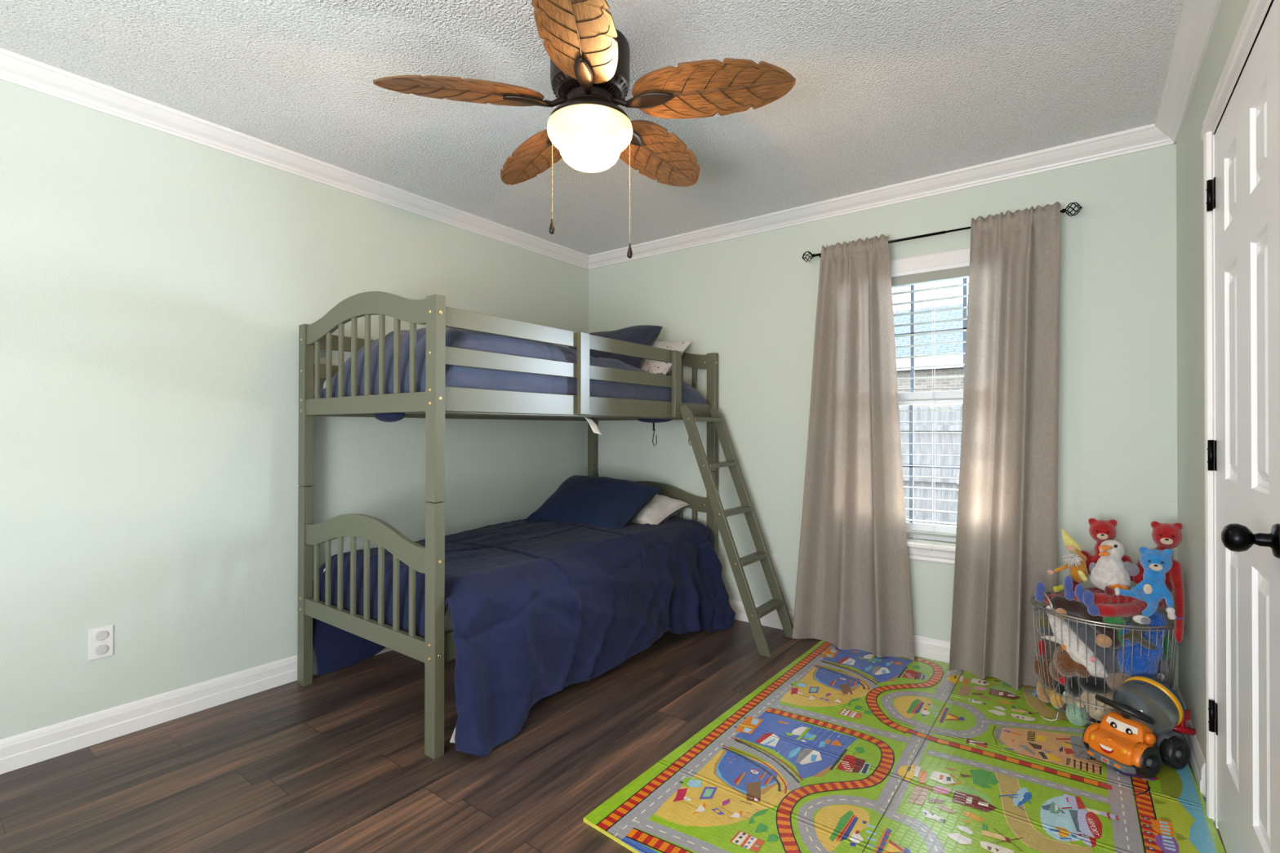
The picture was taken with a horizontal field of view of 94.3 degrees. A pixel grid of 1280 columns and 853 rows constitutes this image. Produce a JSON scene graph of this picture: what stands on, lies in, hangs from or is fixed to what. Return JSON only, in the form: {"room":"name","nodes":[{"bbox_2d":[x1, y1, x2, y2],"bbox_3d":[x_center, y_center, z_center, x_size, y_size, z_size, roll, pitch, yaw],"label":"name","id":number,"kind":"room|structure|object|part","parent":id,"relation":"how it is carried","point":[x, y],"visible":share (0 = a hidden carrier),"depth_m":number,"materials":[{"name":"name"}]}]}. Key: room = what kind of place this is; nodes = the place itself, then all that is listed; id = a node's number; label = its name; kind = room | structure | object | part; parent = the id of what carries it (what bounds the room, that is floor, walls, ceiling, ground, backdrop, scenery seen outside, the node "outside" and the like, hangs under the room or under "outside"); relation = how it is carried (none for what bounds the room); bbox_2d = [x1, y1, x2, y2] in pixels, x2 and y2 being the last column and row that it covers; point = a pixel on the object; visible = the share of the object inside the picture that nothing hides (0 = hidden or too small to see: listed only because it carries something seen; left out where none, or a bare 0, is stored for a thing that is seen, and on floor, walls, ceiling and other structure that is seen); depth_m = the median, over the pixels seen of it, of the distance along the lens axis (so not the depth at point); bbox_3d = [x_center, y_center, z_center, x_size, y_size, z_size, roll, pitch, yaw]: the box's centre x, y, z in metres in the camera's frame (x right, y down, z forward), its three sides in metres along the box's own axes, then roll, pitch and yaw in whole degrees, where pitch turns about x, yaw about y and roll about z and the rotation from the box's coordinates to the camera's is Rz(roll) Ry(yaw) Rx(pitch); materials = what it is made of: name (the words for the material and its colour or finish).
{"room":"bedroom","nodes":[
{"label":"bedroom","id":0,"kind":"room"},
{"bbox_2d":[0,79,588,739],"bbox_3d":[-1.937,-0.037,2.426,0.140,2.420,5.280,0,0,37],"label":"wall","id":1,"kind":"structure","parent":0,"point":[157,287],"depth_m":2.41,"materials":[{"name":"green paint"}]},
{"bbox_2d":[88,624,113,661],"bbox_3d":[-2.003,0.804,2.208,0.012,0.115,0.070,0,0,37],"label":"wall outlet","id":2,"kind":"object","parent":1,"relation":"attached to","point":[100,640],"visible":1,"depth_m":2.21,"materials":[{"name":"white plastic"}]},
{"bbox_2d":[0,647,391,774],"bbox_3d":[-1.877,1.116,2.373,0.014,0.112,5.000,0,0,37],"label":"baseboard","id":3,"kind":"structure","parent":1,"relation":"attached to","point":[35,746],"depth_m":2.29,"materials":[{"name":"white paint"}]},
{"bbox_2d":[0,48,589,269],"bbox_3d":[-1.851,-1.210,2.369,0.072,0.076,5.000,0,0,37],"label":"trim","id":4,"kind":"structure","parent":1,"relation":"attached to","point":[15,68],"depth_m":2.55,"materials":[{"name":"white paint"}]},
{"bbox_2d":[0,0,1182,255],"bbox_3d":[-0.584,-1.302,1.420,3.519,0.100,5.280,0,0,37],"label":"ceiling","id":5,"kind":"structure","parent":0,"point":[884,92],"depth_m":2.13,"materials":[{"name":"white paint"}]},
{"bbox_2d":[373,0,795,258],"bbox_3d":[-0.222,-0.910,1.935,1.189,0.677,1.248,0,0,-18],"label":"ceiling fan","id":6,"kind":"object","parent":5,"relation":"hanging from","point":[589,57],"visible":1,"depth_m":1.85,"materials":[{"name":"brown wood"}]},
{"bbox_3d":[-0.549,-1.037,1.831,0.501,0.067,0.215,0,0,-19],"label":"blade","id":7,"kind":"part","parent":6,"relation":"part of","materials":[{"name":"brown wood"}]},
{"bbox_3d":[-0.400,-1.034,2.282,0.215,0.067,0.501,0,0,-37],"label":"blade","id":8,"kind":"part","parent":6,"relation":"part of","materials":[{"name":"brown wood"}]},
{"bbox_3d":[-0.294,-0.849,1.990,0.004,0.306,0.003,0,0,37],"label":"pull chain","id":9,"kind":"part","parent":6,"relation":"part of","materials":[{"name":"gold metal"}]},
{"bbox_3d":[-0.166,-1.038,1.549,0.215,0.067,0.501,0,0,-1],"label":"blade","id":10,"kind":"part","parent":6,"relation":"part of","materials":[{"name":"brown wood"}]},
{"bbox_3d":[-0.164,-0.923,1.953,0.281,0.142,0.281,0,0,37],"label":"lamp shade","id":11,"kind":"part","parent":6,"relation":"part of","materials":[{"name":"white glass"}]},
{"bbox_3d":[-0.034,-0.801,2.018,0.004,0.358,0.003,0,0,37],"label":"pull chain","id":12,"kind":"part","parent":6,"relation":"part of","materials":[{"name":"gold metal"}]},
{"bbox_3d":[0.077,-1.034,2.279,0.218,0.067,0.500,0,0,37],"label":"blade","id":13,"kind":"part","parent":6,"relation":"part of","materials":[{"name":"brown wood"}]},
{"bbox_3d":[0.220,-1.036,1.827,0.501,0.067,0.215,0,0,17],"label":"blade","id":14,"kind":"part","parent":6,"relation":"part of","materials":[{"name":"brown wood"}]},
{"bbox_2d":[0,619,1226,852],"bbox_3d":[-0.586,1.228,1.407,3.519,0.120,5.280,0,0,37],"label":"floor","id":15,"kind":"structure","parent":0,"point":[337,762],"depth_m":2.04,"materials":[{"name":"brown wood"}]},
{"bbox_2d":[297,291,718,759],"bbox_3d":[-0.539,0.320,3.212,1.055,1.716,2.022,0,0,37],"label":"bunk bed","id":16,"kind":"object","parent":15,"relation":"on","point":[439,402],"visible":0.73,"depth_m":2.45,"materials":[{"name":"green paint"}]},
{"bbox_3d":[-1.530,0.724,2.717,0.059,0.901,0.042,0,0,37],"label":"post","id":17,"kind":"part","parent":16,"relation":"part of","materials":[{"name":"grey paint"}]},
{"bbox_3d":[-1.529,-0.097,2.722,0.059,0.736,0.042,0,0,37],"label":"post","id":18,"kind":"part","parent":16,"relation":"part of","materials":[{"name":"grey paint"}]},
{"bbox_3d":[-0.934,-0.252,3.513,0.020,0.066,1.939,0,0,37],"label":"guard rail","id":19,"kind":"part","parent":16,"relation":"part of","materials":[{"name":"green paint"}]},
{"bbox_3d":[-0.934,-0.394,3.514,0.020,0.070,1.939,0,0,37],"label":"guard rail","id":20,"kind":"part","parent":16,"relation":"part of","materials":[{"name":"green paint"}]},
{"bbox_3d":[-1.134,0.812,2.417,0.945,0.074,0.026,0,0,37],"label":"rail","id":21,"kind":"part","parent":16,"relation":"part of","materials":[{"name":"grey paint"}]},
{"bbox_3d":[-1.133,-0.089,2.421,0.945,0.072,0.026,0,0,37],"label":"rail","id":22,"kind":"part","parent":16,"relation":"part of","materials":[{"name":"grey paint"}]},
{"bbox_3d":[-1.134,0.445,2.418,0.939,0.173,0.022,0,0,37],"label":"arched rail","id":23,"kind":"part","parent":16,"relation":"part of","materials":[{"name":"grey paint"}]},
{"bbox_3d":[-1.133,-0.457,2.423,0.939,0.171,0.022,0,0,37],"label":"arched rail","id":24,"kind":"part","parent":16,"relation":"part of","materials":[{"name":"green paint"}]},
{"bbox_2d":[323,568,453,631],"bbox_3d":[-0.544,0.733,3.211,0.925,0.169,1.875,0,0,37],"label":"mattress","id":25,"kind":"object","parent":16,"relation":"on","point":[448,622],"visible":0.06,"depth_m":2.21,"materials":[{"name":"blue fabric"}]},
{"bbox_2d":[312,516,735,757],"bbox_3d":[-0.482,0.853,3.130,1.265,0.634,1.879,0,0,37],"label":"comforter","id":26,"kind":"object","parent":25,"relation":"on","point":[538,609],"visible":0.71,"depth_m":2.60,"materials":[{"name":"blue fabric"}]},
{"bbox_2d":[524,475,661,528],"bbox_3d":[-0.280,0.463,3.561,0.683,0.310,0.456,0,0,32],"label":"pillow","id":27,"kind":"object","parent":26,"relation":"on","point":[606,502],"visible":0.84,"depth_m":3.46,"materials":[{"name":"blue fabric"}]},
{"bbox_2d":[632,494,689,524],"bbox_3d":[-0.068,0.520,3.805,0.661,0.205,0.416,0,0,37],"label":"pillow","id":28,"kind":"object","parent":26,"relation":"on","point":[660,508],"visible":0.32,"depth_m":3.62,"materials":[{"name":"white fabric"}]},
{"bbox_3d":[-0.733,0.722,2.123,0.059,0.901,0.042,0,0,37],"label":"post","id":29,"kind":"part","parent":16,"relation":"part of","materials":[{"name":"green paint"}]},
{"bbox_3d":[-0.733,-0.100,2.127,0.059,0.736,0.042,0,0,37],"label":"post","id":30,"kind":"part","parent":16,"relation":"part of","materials":[{"name":"green paint"}]},
{"bbox_3d":[-0.146,0.808,2.917,0.024,0.102,1.939,0,0,37],"label":"rail","id":31,"kind":"part","parent":16,"relation":"part of","materials":[{"name":"green paint"}]},
{"bbox_3d":[-0.257,-0.255,2.769,0.020,0.066,1.559,0,0,37],"label":"guard rail","id":32,"kind":"part","parent":16,"relation":"part of","materials":[{"name":"green paint"}]},
{"bbox_3d":[-0.257,-0.397,2.770,0.020,0.070,1.559,0,0,37],"label":"guard rail","id":33,"kind":"part","parent":16,"relation":"part of","materials":[{"name":"green paint"}]},
{"bbox_3d":[-0.145,-0.096,2.921,0.024,0.090,1.939,0,0,37],"label":"rail","id":34,"kind":"part","parent":16,"relation":"part of","materials":[{"name":"green paint"}]},
{"bbox_3d":[-0.344,-0.087,4.305,0.059,0.736,0.042,0,0,37],"label":"post","id":35,"kind":"part","parent":16,"relation":"part of","materials":[{"name":"green paint"}]},
{"bbox_3d":[-0.345,0.734,4.301,0.059,0.901,0.042,0,0,37],"label":"post","id":36,"kind":"part","parent":16,"relation":"part of","materials":[{"name":"green paint"}]},
{"bbox_2d":[584,417,601,435],"bbox_3d":[-0.226,-0.003,2.844,0.073,0.086,0.046,0,0,-41],"label":"tag","id":37,"kind":"object","parent":16,"relation":"hanging from","point":[593,426],"visible":0.99,"depth_m":2.85,"materials":[{"name":"white fabric"}]},
{"bbox_3d":[0.054,-0.079,4.008,0.945,0.072,0.026,0,0,37],"label":"rail","id":38,"kind":"part","parent":16,"relation":"part of","materials":[{"name":"green paint"}]},
{"bbox_2d":[652,422,657,446],"bbox_3d":[0.084,0.035,3.453,0.027,0.162,0.011,0,0,-21],"label":"strap","id":39,"kind":"object","parent":16,"relation":"hanging from","point":[654,429],"visible":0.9,"depth_m":3.45,"materials":[{"name":"black fabric"}]},
{"bbox_3d":[0.054,0.455,4.005,0.939,0.173,0.022,0,0,37],"label":"arched rail","id":40,"kind":"part","parent":16,"relation":"part of","materials":[{"name":"green paint"}]},
{"bbox_3d":[0.055,-0.447,4.010,0.939,0.171,0.022,0,0,37],"label":"arched rail","id":41,"kind":"part","parent":16,"relation":"part of","materials":[{"name":"green paint"}]},
{"bbox_3d":[0.452,-0.090,3.709,0.059,0.736,0.042,0,0,37],"label":"post","id":42,"kind":"part","parent":16,"relation":"part of","materials":[{"name":"green paint"}]},
{"bbox_3d":[0.451,0.731,3.705,0.059,0.901,0.042,0,0,37],"label":"post","id":43,"kind":"part","parent":16,"relation":"part of","materials":[{"name":"green paint"}]},
{"bbox_3d":[-0.544,-0.147,3.216,0.925,0.139,1.875,0,0,37],"label":"mattress","id":44,"kind":"object","parent":16,"relation":"on","visible":0},
{"bbox_2d":[320,327,707,422],"bbox_3d":[-0.528,-0.225,3.202,0.985,0.422,1.918,0,0,37],"label":"comforter","id":45,"kind":"object","parent":44,"relation":"on","point":[455,375],"visible":0.45,"depth_m":2.48,"materials":[{"name":"blue fabric"}]},
{"bbox_2d":[568,324,662,368],"bbox_3d":[-0.222,-0.461,3.769,0.663,0.361,0.376,0,0,30],"label":"pillow","id":46,"kind":"object","parent":45,"relation":"on","point":[646,335],"visible":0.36,"depth_m":3.64,"materials":[{"name":"blue fabric"}]},
{"bbox_2d":[638,341,692,374],"bbox_3d":[-0.019,-0.418,3.837,0.644,0.312,0.326,0,0,37],"label":"pillow","id":47,"kind":"object","parent":45,"relation":"on","point":[653,366],"visible":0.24,"depth_m":3.68,"materials":[{"name":"white fabric"}]},
{"bbox_2d":[680,404,795,657],"bbox_3d":[0.551,0.530,3.339,0.547,1.300,0.358,0,0,37],"label":"ladder","id":48,"kind":"object","parent":15,"relation":"on","point":[753,614],"visible":0.98,"depth_m":3.31,"materials":[{"name":"green paint"}]},
{"bbox_2d":[583,640,1225,852],"bbox_3d":[0.985,1.166,2.051,1.496,0.014,2.044,0,0,37],"label":"play mat","id":49,"kind":"object","parent":15,"relation":"on","point":[838,751],"visible":0.94,"depth_m":1.94,"materials":[{"name":"plastic"}]},
{"bbox_2d":[1040,711,1058,720],"bbox_3d":[1.624,1.146,2.358,0.061,0.032,0.031,0,0,37],"label":"string","id":50,"kind":"object","parent":49,"relation":"on","point":[1058,712],"visible":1,"depth_m":2.35,"materials":[{"name":"white fabric"}]},
{"bbox_2d":[1031,591,1177,724],"bbox_3d":[1.856,0.913,2.391,0.474,0.493,0.472,0,0,37],"label":"wire basket","id":51,"kind":"object","parent":49,"relation":"on","point":[1034,603],"visible":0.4,"depth_m":2.27,"materials":[{"name":"grey metal"}]},
{"bbox_2d":[1035,640,1047,657],"bbox_3d":[1.691,0.936,2.502,0.041,0.071,0.054,0,0,37],"label":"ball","id":52,"kind":"object","parent":51,"relation":"in","point":[1039,641],"visible":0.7,"depth_m":2.48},
{"bbox_2d":[1036,680,1049,702],"bbox_3d":[1.698,1.113,2.495,0.054,0.089,0.053,0,0,37],"label":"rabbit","id":53,"kind":"object","parent":51,"relation":"in","point":[1041,695],"visible":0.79,"depth_m":2.48},
{"bbox_2d":[1035,616,1053,635],"bbox_3d":[1.665,0.824,2.446,0.058,0.076,0.084,0,0,23],"label":"toy","id":54,"kind":"object","parent":51,"relation":"in","point":[1046,619],"visible":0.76,"depth_m":2.43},
{"bbox_3d":[1.623,0.702,2.392,0.015,0.071,0.116,0,0,0],"label":"handle","id":55,"kind":"part","parent":51,"relation":"part of","materials":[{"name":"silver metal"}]},
{"bbox_2d":[1044,688,1067,708],"bbox_3d":[1.693,1.092,2.423,0.051,0.095,0.186,0,0,21],"label":"plush duckling","id":56,"kind":"object","parent":51,"relation":"in","point":[1052,699],"visible":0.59,"depth_m":2.38,"materials":[{"name":"yellow fabric"}]},
{"bbox_2d":[1032,644,1091,689],"bbox_3d":[1.689,0.974,2.393,0.108,0.252,0.293,0,0,5],"label":"plush dog","id":57,"kind":"object","parent":51,"relation":"in","point":[1061,662],"visible":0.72,"depth_m":2.33},
{"bbox_2d":[1031,604,1119,678],"bbox_3d":[1.693,0.825,2.349,0.123,0.244,0.320,0,0,-24],"label":"plush shark","id":58,"kind":"object","parent":51,"relation":"in","point":[1080,656],"visible":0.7,"depth_m":2.27,"materials":[{"name":"white fabric"}]},
{"bbox_2d":[1065,703,1089,726],"bbox_3d":[1.709,1.121,2.320,0.076,0.106,0.111,0,0,37],"label":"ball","id":59,"kind":"object","parent":51,"relation":"in","point":[1076,719],"visible":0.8,"depth_m":2.30,"materials":[{"name":"green fabric"}]},
{"bbox_2d":[1055,675,1111,697],"bbox_3d":[1.708,1.008,2.299,0.093,0.133,0.185,0,0,-38],"label":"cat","id":60,"kind":"object","parent":51,"relation":"in","point":[1090,686],"visible":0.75,"depth_m":2.27},
{"bbox_2d":[1035,518,1133,604],"bbox_3d":[1.786,0.547,2.390,0.351,0.344,0.160,0,0,-7],"label":"plush bear","id":61,"kind":"object","parent":51,"relation":"in","point":[1100,531],"visible":0.48,"depth_m":2.40},
{"bbox_2d":[1046,528,1088,591],"bbox_3d":[1.726,0.542,2.400,0.140,0.249,0.091,0,0,29],"label":"gnome","id":62,"kind":"object","parent":61,"relation":"on","point":[1078,572],"visible":1,"depth_m":2.38,"materials":[{"name":"yellow fabric"}]},
{"bbox_3d":[1.751,0.591,2.350,0.020,0.040,0.033,0,0,-30],"label":"leg","id":63,"kind":"part","parent":62,"relation":"part of","materials":[{"name":"yellow fabric"}]},
{"bbox_2d":[1049,595,1121,648],"bbox_3d":[1.716,0.751,2.293,0.099,0.164,0.230,0,0,-38],"label":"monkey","id":64,"kind":"object","parent":51,"relation":"in","point":[1060,604],"visible":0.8,"depth_m":2.27},
{"bbox_2d":[1061,689,1115,721],"bbox_3d":[1.741,1.054,2.278,0.094,0.126,0.216,0,0,-44],"label":"elephant","id":65,"kind":"object","parent":51,"relation":"in","point":[1099,713],"visible":0.41,"depth_m":2.25},
{"bbox_2d":[1089,716,1101,723],"bbox_3d":[1.760,1.133,2.282,0.054,0.038,0.045,0,0,37],"label":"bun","id":66,"kind":"object","parent":51,"relation":"in","point":[1091,719],"visible":0.23,"depth_m":2.28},
{"bbox_2d":[1102,616,1126,646],"bbox_3d":[1.775,0.763,2.226,0.075,0.120,0.080,0,0,37],"label":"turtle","id":67,"kind":"object","parent":51,"relation":"in","point":[1117,620],"visible":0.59,"depth_m":2.20},
{"bbox_2d":[1105,670,1130,691],"bbox_3d":[1.812,0.960,2.214,0.131,0.095,0.097,0,0,19],"label":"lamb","id":68,"kind":"object","parent":51,"relation":"in","point":[1118,680],"visible":0.33,"depth_m":2.20,"materials":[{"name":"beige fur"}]},
{"bbox_2d":[1074,521,1184,642],"bbox_3d":[1.878,0.574,2.228,0.397,0.413,0.200,0,0,-10],"label":"plush bear","id":69,"kind":"object","parent":51,"relation":"in","point":[1165,535],"visible":0.75,"depth_m":2.24},
{"bbox_2d":[1088,539,1139,590],"bbox_3d":[1.823,0.538,2.285,0.152,0.202,0.135,0,0,37],"label":"goose","id":70,"kind":"object","parent":69,"relation":"on","point":[1110,571],"visible":0.91,"depth_m":2.26,"materials":[{"name":"white fabric"}]},
{"bbox_2d":[1120,630,1156,649],"bbox_3d":[1.832,0.792,2.178,0.125,0.096,0.034,0,0,3],"label":"plush lizard","id":71,"kind":"object","parent":51,"relation":"in","point":[1136,634],"visible":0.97,"depth_m":2.17,"materials":[{"name":"fabric"}]},
{"bbox_2d":[1104,546,1176,624],"bbox_3d":[1.835,0.577,2.166,0.210,0.263,0.117,0,0,-1],"label":"plush bear","id":72,"kind":"object","parent":51,"relation":"in","point":[1156,563],"visible":1,"depth_m":2.16},
{"bbox_2d":[1115,611,1168,677],"bbox_3d":[1.867,0.819,2.216,0.158,0.264,0.147,0,0,37],"label":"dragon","id":73,"kind":"object","parent":51,"relation":"in","point":[1146,665],"visible":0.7,"depth_m":2.18,"materials":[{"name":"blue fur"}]},
{"bbox_2d":[1156,657,1168,682],"bbox_3d":[1.955,0.918,2.223,0.038,0.094,0.099,0,0,41],"label":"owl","id":74,"kind":"object","parent":51,"relation":"in","point":[1163,665],"visible":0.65,"depth_m":2.21},
{"bbox_2d":[1161,630,1171,661],"bbox_3d":[1.982,0.824,2.240,0.032,0.125,0.079,0,0,37],"label":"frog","id":75,"kind":"object","parent":51,"relation":"in","point":[1166,638],"visible":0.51,"depth_m":2.21},
{"bbox_2d":[1082,675,1195,778],"bbox_3d":[1.742,1.024,2.075,0.343,0.280,0.193,0,0,-20],"label":"truck","id":76,"kind":"object","parent":49,"relation":"on","point":[1140,734],"visible":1,"depth_m":2.02,"materials":[{"name":"orange plastic"}]},
{"bbox_3d":[1.582,1.136,2.021,0.004,0.017,0.026,0,0,-20],"label":"number plate","id":77,"kind":"part","parent":76,"relation":"part of","materials":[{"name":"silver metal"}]},
{"bbox_2d":[1144,732,1155,745],"bbox_3d":[1.712,1.049,1.995,0.032,0.040,0.037,0,0,37],"label":"mirror","id":78,"kind":"object","parent":76,"relation":"on","point":[1149,738],"depth_m":1.99,"materials":[{"name":"orange plastic"}]},
{"bbox_3d":[1.883,1.019,2.067,0.038,0.070,0.038,0,0,-20],"label":"chute handle","id":79,"kind":"part","parent":76,"relation":"part of","materials":[{"name":"red plastic"}]},
{"bbox_2d":[588,143,1177,691],"bbox_3d":[0.955,-0.029,3.471,3.239,2.420,0.140,0,0,37],"label":"wall","id":80,"kind":"structure","parent":0,"point":[750,301],"depth_m":3.02,"materials":[{"name":"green paint"}]},
{"bbox_2d":[588,123,1176,269],"bbox_3d":[0.893,-1.201,3.392,3.239,0.076,0.072,0,0,37],"label":"trim","id":81,"kind":"structure","parent":80,"relation":"attached to","point":[1146,137],"depth_m":3.00,"materials":[{"name":"white paint"}]},
{"bbox_2d":[890,247,969,564],"bbox_3d":[1.510,-0.095,3.019,0.990,1.561,0.169,0,0,37],"label":"window","id":82,"kind":"structure","parent":80,"relation":"in","point":[939,553],"depth_m":3.03,"materials":[{"name":"white plastic"}]},
{"bbox_3d":[1.481,-0.148,2.979,0.942,1.455,0.018,0,0,37],"label":"casing","id":83,"kind":"part","parent":82,"relation":"part of","materials":[{"name":"white paint"}]},
{"bbox_3d":[1.551,-0.449,3.074,0.766,0.668,0.025,0,0,37],"label":"sash","id":84,"kind":"part","parent":82,"relation":"part of","materials":[{"name":"white plastic"}]},
{"bbox_2d":[891,266,969,554],"bbox_3d":[1.482,-0.074,2.981,0.758,1.419,0.121,0,0,37],"label":"window blind","id":85,"kind":"object","parent":82,"relation":"attached to","point":[960,272],"visible":0.31,"depth_m":3.02,"materials":[{"name":"grey plastic"}]},
{"bbox_3d":[1.503,0.545,3.006,0.758,0.012,0.050,0,0,37],"label":"rail","id":86,"kind":"part","parent":85,"relation":"part of","materials":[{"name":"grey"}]},
{"bbox_3d":[1.488,-0.098,3.022,0.002,1.295,0.002,0,0,37],"label":"lift cord","id":87,"kind":"part","parent":85,"relation":"part of","materials":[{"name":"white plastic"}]},
{"bbox_3d":[1.533,0.185,3.048,0.766,0.730,0.027,0,0,37],"label":"sash","id":88,"kind":"part","parent":82,"relation":"part of","materials":[{"name":"white plastic"}]},
{"bbox_3d":[1.490,0.602,2.989,0.990,0.030,0.104,0,0,37],"label":"sill","id":89,"kind":"part","parent":82,"relation":"part of","materials":[{"name":"white paint"}]},
{"bbox_2d":[801,202,1082,262],"bbox_3d":[1.420,-0.930,2.949,1.245,0.069,0.147,0,0,37],"label":"curtain rod","id":90,"kind":"object","parent":80,"relation":"attached to","point":[1063,211],"visible":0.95,"depth_m":2.88,"materials":[{"name":"black metal"}]},
{"bbox_2d":[791,234,915,661],"bbox_3d":[1.104,0.097,3.114,0.608,2.146,0.114,0,0,37],"label":"curtain","id":91,"kind":"object","parent":90,"relation":"hanging from","point":[853,584],"visible":1,"depth_m":3.10,"materials":[{"name":"beige fabric"}]},
{"bbox_3d":[1.393,-0.935,2.913,1.103,0.013,0.013,0,0,37],"label":"rod","id":92,"kind":"part","parent":90,"relation":"part of","materials":[{"name":"black metal"}]},
{"bbox_2d":[948,201,1060,690],"bbox_3d":[1.648,0.095,2.700,0.433,2.146,0.106,0,0,37],"label":"curtain","id":93,"kind":"object","parent":90,"relation":"hanging from","point":[1007,515],"visible":0.97,"depth_m":2.70,"materials":[{"name":"beige fabric"}]},
{"bbox_2d":[728,599,1173,690],"bbox_3d":[0.908,1.125,3.403,3.211,0.112,0.014,0,0,37],"label":"baseboard","id":94,"kind":"structure","parent":80,"relation":"attached to","point":[936,650],"depth_m":3.02,"materials":[{"name":"white paint"}]},
{"bbox_2d":[1176,0,1272,760],"bbox_3d":[0.768,-0.045,0.401,0.140,2.420,5.280,0,0,37],"label":"wall","id":95,"kind":"structure","parent":0,"point":[1189,144],"depth_m":2.07,"materials":[{"name":"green paint"}]},
{"bbox_2d":[1155,0,1222,143],"bbox_3d":[0.684,-1.217,0.471,0.072,0.076,5.000,0,0,37],"label":"trim","id":96,"kind":"structure","parent":95,"relation":"attached to","point":[1197,18],"depth_m":1.96,"materials":[{"name":"white paint"}]},
{"bbox_2d":[1174,686,1205,797],"bbox_3d":[1.993,1.119,2.162,0.014,0.112,0.700,0,0,37],"label":"baseboard","id":97,"kind":"structure","parent":95,"relation":"attached to","point":[1197,760],"depth_m":1.98,"materials":[{"name":"white paint"}]},
{"bbox_2d":[1200,0,1279,828],"bbox_3d":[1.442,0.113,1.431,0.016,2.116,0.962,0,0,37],"label":"trim","id":98,"kind":"structure","parent":95,"relation":"attached to","point":[1255,8],"depth_m":1.76,"materials":[{"name":"white paint"}]},
{"bbox_2d":[1205,0,1279,852],"bbox_3d":[1.437,0.152,1.449,0.119,2.014,0.803,0,0,37],"label":"door","id":99,"kind":"structure","parent":95,"relation":"in","point":[1244,455],"depth_m":1.37,"materials":[{"name":"white paint"}]},
{"bbox_3d":[1.219,0.224,1.186,0.084,0.068,0.068,0,0,37],"label":"knob","id":100,"kind":"part","parent":99,"relation":"part of","materials":[{"name":"black metal"}]},
{"label":"outside","id":101,"kind":"structure","parent":0,"visible":0},
{"bbox_2d":[930,490,942,510],"bbox_3d":[9.450,1.607,15.846,30.000,0.100,29.850,0,0,37],"label":"ground","id":102,"kind":"structure","parent":101,"point":[931,491],"depth_m":12.27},
{"bbox_2d":[893,303,963,490],"bbox_3d":[9.692,-0.941,16.180,17.200,5.000,7.050,0,0,37],"label":"house","id":103,"kind":"structure","parent":102,"relation":"on","point":[956,313],"depth_m":14.58,"materials":[{"name":"beige brick"}]},
{"bbox_2d":[898,405,962,526],"bbox_3d":[4.613,0.598,8.788,9.920,1.832,0.124,0,0,37],"label":"wooden fence","id":104,"kind":"object","parent":102,"relation":"on","point":[925,427],"visible":0.07,"depth_m":8.96,"materials":[{"name":"grey wood"}]},
{"bbox_3d":[4.609,0.021,8.802,9.900,0.085,0.055,0,0,37],"label":"fence rail","id":105,"kind":"part","parent":104,"relation":"part of","materials":[{"name":"grey wood"}]},
{"bbox_3d":[4.608,0.791,8.797,9.900,0.085,0.055,0,0,37],"label":"fence rail","id":106,"kind":"part","parent":104,"relation":"part of","materials":[{"name":"grey wood"}]},
{"bbox_3d":[4.608,1.331,8.794,9.900,0.085,0.055,0,0,37],"label":"fence rail","id":107,"kind":"part","parent":104,"relation":"part of","materials":[{"name":"grey wood"}]}
]}

